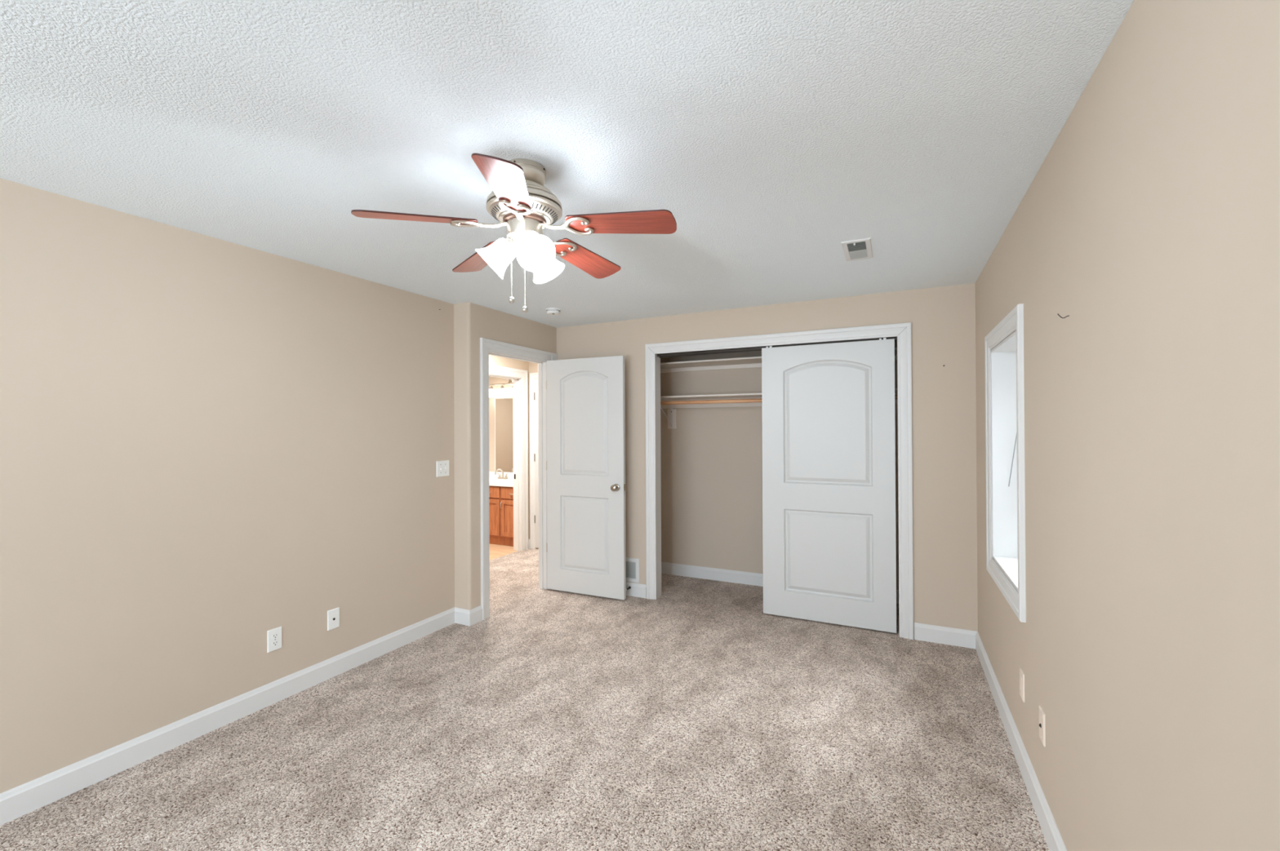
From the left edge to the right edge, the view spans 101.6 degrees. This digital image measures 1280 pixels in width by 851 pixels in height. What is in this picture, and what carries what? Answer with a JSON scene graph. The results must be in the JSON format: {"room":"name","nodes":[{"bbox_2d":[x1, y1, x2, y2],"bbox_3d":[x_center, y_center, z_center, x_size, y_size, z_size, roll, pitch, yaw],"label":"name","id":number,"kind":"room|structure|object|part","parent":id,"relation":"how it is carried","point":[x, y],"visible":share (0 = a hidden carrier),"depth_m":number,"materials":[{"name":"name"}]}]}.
{"room":"empty bedroom","nodes":[
{"label":"empty bedroom","id":0,"kind":"room"},
{"bbox_2d":[0,177,454,793],"bbox_3d":[-2.693,0.277,1.431,0.120,2.400,5.655,0,0,26],"label":"wall","id":1,"kind":"structure","parent":0,"point":[210,446],"depth_m":2.45,"materials":[{"name":"beige paint"}]},
{"bbox_2d":[0,605,482,826],"bbox_3d":[-2.509,1.420,1.467,0.166,0.112,5.645,0,0,26],"label":"baseboard","id":2,"kind":"structure","parent":1,"relation":"attached to","point":[22,800],"depth_m":2.48,"materials":[{"name":"white paint"}]},
{"bbox_2d":[266,626,281,653],"bbox_3d":[-1.952,1.145,2.793,0.008,0.116,0.072,0,0,26],"label":"wall outlet","id":3,"kind":"object","parent":1,"relation":"attached to","point":[273,636],"visible":1,"depth_m":2.79,"materials":[{"name":"white plastic"}]},
{"bbox_2d":[271,640,278,646],"bbox_3d":[-1.950,1.165,2.792,0.003,0.029,0.033,0,0,26],"label":"receptacle","id":4,"kind":"object","parent":3,"relation":"attached to","point":[274,643],"depth_m":2.79,"materials":[{"name":"white plastic"}]},
{"bbox_2d":[271,633,278,639],"bbox_3d":[-1.950,1.126,2.792,0.003,0.029,0.033,0,0,26],"label":"receptacle","id":5,"kind":"object","parent":3,"relation":"attached to","point":[274,636],"depth_m":2.79,"materials":[{"name":"white plastic"}]},
{"bbox_2d":[327,607,339,631],"bbox_3d":[-1.808,1.144,3.085,0.011,0.116,0.072,0,0,26],"label":"cable jack","id":6,"kind":"object","parent":1,"relation":"attached to","point":[333,615],"visible":1,"depth_m":3.08,"materials":[{"name":"white plastic"}]},
{"bbox_2d":[435,460,448,477],"bbox_3d":[-1.443,0.317,3.837,0.019,0.114,0.118,0,0,26],"label":"light switch","id":7,"kind":"object","parent":1,"relation":"attached to","point":[442,467],"visible":1,"depth_m":3.83,"materials":[{"name":"white plastic"}]},
{"bbox_2d":[488,377,512,472],"bbox_3d":[-2.688,0.299,6.373,2.180,2.400,2.305,0,0,26],"label":"wall","id":8,"kind":"structure","parent":0,"point":[492,380],"depth_m":7.22,"materials":[{"name":"beige paint"}]},
{"bbox_2d":[488,379,512,397],"bbox_3d":[-1.758,-0.520,7.003,0.690,0.265,0.159,0,0,26],"label":"vanity light","id":9,"kind":"object","parent":8,"relation":"attached to","point":[502,393],"visible":0.54,"depth_m":7.02,"materials":[{"name":"white glass"}]},
{"bbox_3d":[-2.023,-0.443,7.110,0.120,0.114,0.120,0,0,26],"label":"lamp shade","id":10,"kind":"part","parent":9,"relation":"part of","materials":[{"name":"white glass"}]},
{"bbox_3d":[-1.852,-0.444,7.027,0.120,0.114,0.120,0,0,26],"label":"lamp shade","id":11,"kind":"part","parent":9,"relation":"part of","materials":[{"name":"white glass"}]},
{"bbox_3d":[-1.681,-0.446,6.944,0.120,0.114,0.120,0,0,26],"label":"lamp shade","id":12,"kind":"part","parent":9,"relation":"part of","materials":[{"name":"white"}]},
{"bbox_2d":[488,471,513,478],"bbox_3d":[-1.944,0.675,7.168,1.518,0.077,0.021,0,0,26],"label":"backsplash","id":13,"kind":"structure","parent":8,"relation":"attached to","point":[491,474],"depth_m":7.14,"materials":[{"name":"white stone"}]},
{"bbox_2d":[494,398,513,472],"bbox_3d":[-1.630,0.130,7.023,0.821,1.003,0.008,0,0,26],"label":"vanity mirror","id":14,"kind":"object","parent":8,"relation":"attached to","point":[504,430],"visible":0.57,"depth_m":7.13,"materials":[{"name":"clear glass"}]},
{"bbox_3d":[-1.996,0.133,7.202,0.008,1.003,0.008,0,0,26],"label":"edge trim","id":15,"kind":"part","parent":14,"relation":"part of","materials":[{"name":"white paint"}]},
{"bbox_2d":[453,302,556,610],"bbox_3d":[-0.883,0.284,4.974,0.271,2.400,2.310,0,0,26],"label":"wall","id":16,"kind":"structure","parent":0,"point":[472,322],"depth_m":3.93,"materials":[{"name":"beige paint"}]},
{"bbox_2d":[480,337,558,620],"bbox_3d":[-1.035,0.406,4.450,0.128,2.152,1.004,0,0,26],"label":"door frame","id":17,"kind":"structure","parent":16,"relation":"attached to","point":[488,347],"depth_m":4.16,"materials":[{"name":"white paint"}]},
{"bbox_2d":[545,355,626,599],"bbox_3d":[-0.476,0.440,4.565,0.784,2.052,0.169,0,0,26],"label":"door","id":18,"kind":"structure","parent":16,"relation":"in","point":[585,463],"depth_m":4.53,"materials":[{"name":"white paint"}]},
{"bbox_3d":[-0.212,0.523,4.380,0.064,0.064,0.068,0,0,26],"label":"knob","id":19,"kind":"part","parent":18,"relation":"part of","materials":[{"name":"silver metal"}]},
{"bbox_2d":[488,355,538,549],"bbox_3d":[-1.412,0.287,5.140,1.195,2.400,3.405,0,0,26],"label":"wall","id":20,"kind":"structure","parent":0,"point":[532,367],"depth_m":6.31,"materials":[{"name":"beige paint"}]},
{"bbox_2d":[488,364,537,551],"bbox_3d":[-1.166,0.409,5.706,1.140,2.158,1.001,0,0,26],"label":"door frame","id":21,"kind":"structure","parent":20,"relation":"attached to","point":[519,377],"depth_m":6.26,"materials":[{"name":"white paint"}]},
{"bbox_2d":[533,378,538,547],"bbox_3d":[-0.874,0.451,6.108,0.888,2.033,0.021,0,0,26],"label":"door","id":22,"kind":"structure","parent":20,"relation":"in","point":[535,393],"depth_m":6.29,"materials":[{"name":"white paint"}]},
{"bbox_2d":[0,543,1048,850],"bbox_3d":[-1.674,1.502,2.498,7.183,0.050,8.470,0,0,26],"label":"floor","id":23,"kind":"structure","parent":0,"point":[691,717],"depth_m":2.36,"materials":[{"name":"carpet"}]},
{"bbox_2d":[488,485,513,546],"bbox_3d":[-2.049,1.128,6.910,1.488,0.740,0.572,0,0,26],"label":"vanity cabinet","id":24,"kind":"object","parent":23,"relation":"on","point":[500,498],"visible":0.31,"depth_m":6.48,"materials":[{"name":"brown wood"}]},
{"bbox_3d":[-1.912,0.836,6.569,0.377,0.136,0.020,0,0,26],"label":"drawer","id":25,"kind":"part","parent":24,"relation":"part of","materials":[{"name":"brown wood"}]},
{"bbox_3d":[-1.911,1.146,6.568,0.377,0.450,0.020,0,0,26],"label":"cabinet door","id":26,"kind":"part","parent":24,"relation":"part of","materials":[{"name":"brown wood"}]},
{"bbox_2d":[488,471,513,487],"bbox_3d":[-2.062,0.697,6.924,1.518,0.122,0.564,0,0,26],"label":"countertop","id":27,"kind":"structure","parent":24,"relation":"on","point":[494,481],"depth_m":6.79,"materials":[{"name":"white stone"}]},
{"bbox_2d":[494,468,508,479],"bbox_3d":[-1.841,0.644,6.963,0.196,0.136,0.075,0,0,26],"label":"sink faucet","id":28,"kind":"object","parent":27,"relation":"on","point":[496,470],"visible":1,"depth_m":6.97,"materials":[{"name":"silver metal"}]},
{"bbox_3d":[-1.881,0.638,6.976,0.122,0.124,0.022,0,0,1],"label":"spout","id":29,"kind":"part","parent":28,"relation":"part of","materials":[{"name":"silver metal"}]},
{"bbox_3d":[-1.613,0.834,6.424,0.249,0.136,0.020,0,0,26],"label":"drawer","id":30,"kind":"part","parent":24,"relation":"part of","materials":[{"name":"brown wood"}]},
{"bbox_3d":[-1.611,1.144,6.422,0.249,0.450,0.020,0,0,26],"label":"cabinet door","id":31,"kind":"part","parent":24,"relation":"part of","materials":[{"name":"brown wood"}]},
{"bbox_2d":[0,0,1133,327],"bbox_3d":[-1.720,-0.963,2.553,7.283,0.080,8.520,0,0,26],"label":"ceiling","id":32,"kind":"structure","parent":0,"point":[774,135],"depth_m":1.62,"materials":[{"name":"white paint"}]},
{"bbox_2d":[351,153,676,312],"bbox_3d":[-0.394,-0.663,1.914,1.066,0.538,1.047,0,0,26],"label":"ceiling fan","id":33,"kind":"object","parent":32,"relation":"hanging from","point":[518,199],"visible":1,"depth_m":1.82,"materials":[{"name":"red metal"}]},
{"bbox_3d":[-0.749,-0.699,1.755,0.390,0.006,0.135,-5,14,-23],"label":"fan blade","id":34,"kind":"part","parent":33,"relation":"part of","materials":[{"name":"wood"}]},
{"bbox_3d":[-0.651,-0.697,2.166,0.135,0.006,0.390,-17,6,-40],"label":"fan blade","id":35,"kind":"part","parent":33,"relation":"part of","materials":[{"name":"brown wood"}]},
{"bbox_3d":[-0.563,-0.707,1.836,0.196,0.043,0.106,0,0,-24],"label":"blade arm","id":36,"kind":"part","parent":33,"relation":"part of","materials":[{"name":"silver metal"}]},
{"bbox_3d":[-0.527,-0.606,1.887,0.143,0.143,0.131,0,0,26],"label":"lamp shade","id":37,"kind":"part","parent":33,"relation":"part of","materials":[{"name":"white glass"}]},
{"bbox_3d":[-0.388,-0.701,1.535,0.135,0.006,0.390,12,3,-5],"label":"fan blade","id":38,"kind":"part","parent":33,"relation":"part of","materials":[{"name":"brown wood"}]},
{"bbox_2d":[504,236,516,251],"bbox_3d":[-0.465,-0.656,1.892,0.060,0.052,0.058,0,0,26],"label":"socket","id":39,"kind":"object","parent":33,"relation":"attached to","point":[510,242],"depth_m":1.86,"materials":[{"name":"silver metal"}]},
{"bbox_3d":[-0.454,-0.576,1.843,0.003,0.258,0.003,0,0,26],"label":"pull chain","id":40,"kind":"part","parent":33,"relation":"part of","materials":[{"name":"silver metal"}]},
{"bbox_3d":[-0.453,-0.445,1.842,0.021,0.025,0.021,0,0,26],"label":"chain pull","id":41,"kind":"part","parent":33,"relation":"part of","materials":[{"name":"silver metal"}]},
{"bbox_3d":[-0.407,-0.709,1.737,0.106,0.043,0.196,0,0,-6],"label":"blade arm","id":42,"kind":"part","parent":33,"relation":"part of","materials":[{"name":"silver metal"}]},
{"bbox_3d":[-0.403,-0.554,1.826,0.003,0.289,0.003,0,0,26],"label":"pull chain","id":43,"kind":"part","parent":33,"relation":"part of","materials":[{"name":"silver metal"}]},
{"bbox_3d":[-0.402,-0.407,1.825,0.021,0.025,0.021,0,0,26],"label":"chain pull","id":44,"kind":"part","parent":33,"relation":"part of","materials":[{"name":"silver metal"}]},
{"bbox_2d":[522,236,537,247],"bbox_3d":[-0.395,-0.657,1.849,0.060,0.052,0.057,0,0,26],"label":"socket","id":45,"kind":"object","parent":33,"relation":"attached to","point":[532,238],"depth_m":1.84,"materials":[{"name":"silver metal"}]},
{"bbox_3d":[-0.376,-0.622,1.811,0.077,0.075,0.053,0,0,41],"label":"bulb","id":46,"kind":"part","parent":33,"relation":"part of","materials":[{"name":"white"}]},
{"bbox_3d":[-0.366,-0.608,1.793,0.142,0.143,0.136,0,0,26],"label":"lamp shade","id":47,"kind":"part","parent":33,"relation":"part of","materials":[{"name":"white glass"}]},
{"bbox_3d":[-0.361,-0.607,1.981,0.135,0.143,0.143,0,0,26],"label":"lamp shade","id":48,"kind":"part","parent":33,"relation":"part of","materials":[{"name":"white glass"}]},
{"bbox_3d":[-0.329,-0.708,2.025,0.106,0.043,0.197,0,0,26],"label":"blade arm","id":49,"kind":"part","parent":33,"relation":"part of","materials":[{"name":"silver metal"}]},
{"bbox_3d":[-0.258,-0.709,1.866,0.199,0.043,0.106,0,0,26],"label":"blade arm","id":50,"kind":"part","parent":33,"relation":"part of","materials":[{"name":"silver metal"}]},
{"bbox_3d":[-0.230,-0.699,2.200,0.135,0.006,0.390,-15,-12,30],"label":"fan blade","id":51,"kind":"part","parent":33,"relation":"part of","materials":[{"name":"brown wood"}]},
{"bbox_3d":[-0.067,-0.702,1.810,0.390,0.006,0.135,4,-12,13],"label":"fan blade","id":52,"kind":"part","parent":33,"relation":"part of","materials":[{"name":"brown wood"}]},
{"bbox_2d":[546,307,560,315],"bbox_3d":[-0.687,-0.900,4.139,0.116,0.042,0.116,0,0,26],"label":"smoke detector","id":53,"kind":"object","parent":32,"relation":"attached to","point":[552,311],"visible":1,"depth_m":4.10,"materials":[{"name":"white plastic"}]},
{"bbox_2d":[840,237,872,261],"bbox_3d":[1.157,-0.929,2.777,0.138,0.013,0.327,0,0,26],"label":"ceiling vent","id":54,"kind":"object","parent":32,"relation":"in","point":[860,249],"visible":1,"depth_m":2.76,"materials":[{"name":"white metal"}]},
{"bbox_2d":[556,283,977,639],"bbox_3d":[0.945,0.272,4.111,3.772,2.400,0.120,0,0,26],"label":"wall","id":55,"kind":"structure","parent":0,"point":[942,319],"depth_m":3.56,"materials":[{"name":"beige paint"}]},
{"bbox_2d":[625,557,639,583],"bbox_3d":[-0.151,1.257,4.572,0.318,0.208,0.008,0,0,26],"label":"air vent","id":56,"kind":"object","parent":55,"relation":"in","point":[632,564],"visible":0.35,"depth_m":4.53,"materials":[{"name":"white metal"}]},
{"bbox_2d":[626,582,646,598],"bbox_3d":[-0.351,1.424,4.665,0.902,0.112,0.015,0,0,26],"label":"baseboard","id":57,"kind":"structure","parent":55,"relation":"attached to","point":[637,590],"depth_m":4.50,"materials":[{"name":"white paint"}]},
{"bbox_2d":[657,336,897,357],"bbox_3d":[0.985,-0.607,4.089,1.856,0.025,0.088,0,0,26],"label":"door track","id":58,"kind":"object","parent":55,"relation":"attached to","point":[751,348],"visible":0.57,"depth_m":4.18,"materials":[{"name":"grey metal"}]},
{"bbox_2d":[761,337,896,633],"bbox_3d":[1.379,0.419,3.876,0.930,2.075,0.035,0,0,26],"label":"door","id":59,"kind":"structure","parent":58,"relation":"hanging from","point":[829,548],"depth_m":3.85,"materials":[{"name":"white paint"}]},
{"bbox_2d":[644,322,913,639],"bbox_3d":[0.987,0.385,4.079,2.022,2.173,0.141,0,0,26],"label":"trim","id":60,"kind":"structure","parent":55,"relation":"attached to","point":[903,331],"depth_m":3.87,"materials":[{"name":"white paint"}]},
{"bbox_2d":[660,341,898,590],"bbox_3d":[1.240,0.272,4.443,3.233,2.400,0.735,0,0,26],"label":"wall","id":61,"kind":"structure","parent":0,"point":[712,462],"depth_m":5.00,"materials":[{"name":"beige paint"}]},
{"bbox_2d":[660,398,676,429],"bbox_3d":[0.245,-0.112,5.037,0.090,0.288,0.340,0,0,26],"label":"shelf bracket","id":62,"kind":"object","parent":61,"relation":"attached to","point":[672,424],"visible":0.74,"depth_m":5.17,"materials":[{"name":"beige metal"}]},
{"bbox_2d":[660,395,897,404],"bbox_3d":[1.111,-0.217,4.471,2.763,0.033,0.033,0,0,26],"label":"closet rod","id":63,"kind":"object","parent":62,"relation":"on","point":[732,401],"visible":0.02,"depth_m":4.68,"materials":[{"name":"brown wood"}]},
{"bbox_2d":[660,347,897,373],"bbox_3d":[1.163,-0.563,4.583,2.773,0.054,0.352,0,0,26],"label":"closet shelf","id":64,"kind":"object","parent":61,"relation":"attached to","point":[753,362],"visible":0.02,"depth_m":4.86,"materials":[{"name":"beige wood"}]},
{"bbox_2d":[660,388,897,408],"bbox_3d":[1.165,-0.228,4.582,2.773,0.102,0.352,0,0,26],"label":"closet shelf","id":65,"kind":"object","parent":61,"relation":"attached to","point":[739,396],"visible":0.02,"depth_m":4.87,"materials":[{"name":"beige wood"}]},
{"bbox_2d":[661,562,898,604],"bbox_3d":[1.111,1.416,4.448,2.783,0.112,0.635,0,0,26],"label":"baseboard","id":66,"kind":"structure","parent":61,"relation":"attached to","point":[692,571],"depth_m":4.98,"materials":[{"name":"white paint"}]},
{"bbox_2d":[975,0,1279,850],"bbox_3d":[0.862,0.255,0.319,0.300,2.400,6.770,0,0,26],"label":"wall","id":67,"kind":"structure","parent":0,"point":[1148,645],"depth_m":1.08,"materials":[{"name":"beige paint"}]},
{"bbox_2d":[914,622,1066,850],"bbox_3d":[0.593,1.401,0.515,0.369,0.112,6.650,0,0,26],"label":"baseboard","id":68,"kind":"structure","parent":67,"relation":"attached to","point":[924,633],"depth_m":2.45,"materials":[{"name":"white paint"}]},
{"bbox_2d":[984,303,1026,622],"bbox_3d":[1.908,0.155,2.493,0.321,1.320,0.879,0,0,26],"label":"window","id":69,"kind":"structure","parent":67,"relation":"in","point":[1004,344],"depth_m":2.82,"materials":[{"name":"white paint"}]},
{"bbox_2d":[1008,436,1017,486],"bbox_3d":[1.792,-0.043,2.469,0.020,0.717,0.526,0,0,26],"label":"tilt wand","id":70,"kind":"object","parent":69,"relation":"attached to","point":[1015,437],"visible":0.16,"depth_m":2.61,"materials":[{"name":"white plastic"}]},
{"bbox_2d":[1019,668,1024,702],"bbox_3d":[1.621,1.102,2.218,0.008,0.116,0.068,0,0,26],"label":"wall outlet","id":71,"kind":"object","parent":67,"relation":"attached to","point":[1021,673],"visible":1,"depth_m":2.20,"materials":[{"name":"beige plastic"}]},
{"bbox_2d":[1039,706,1045,747],"bbox_3d":[1.473,1.103,1.918,0.011,0.116,0.068,0,0,26],"label":"cable jack","id":72,"kind":"object","parent":67,"relation":"attached to","point":[1042,715],"visible":1,"depth_m":1.90,"materials":[{"name":"beige plastic"}]}
]}

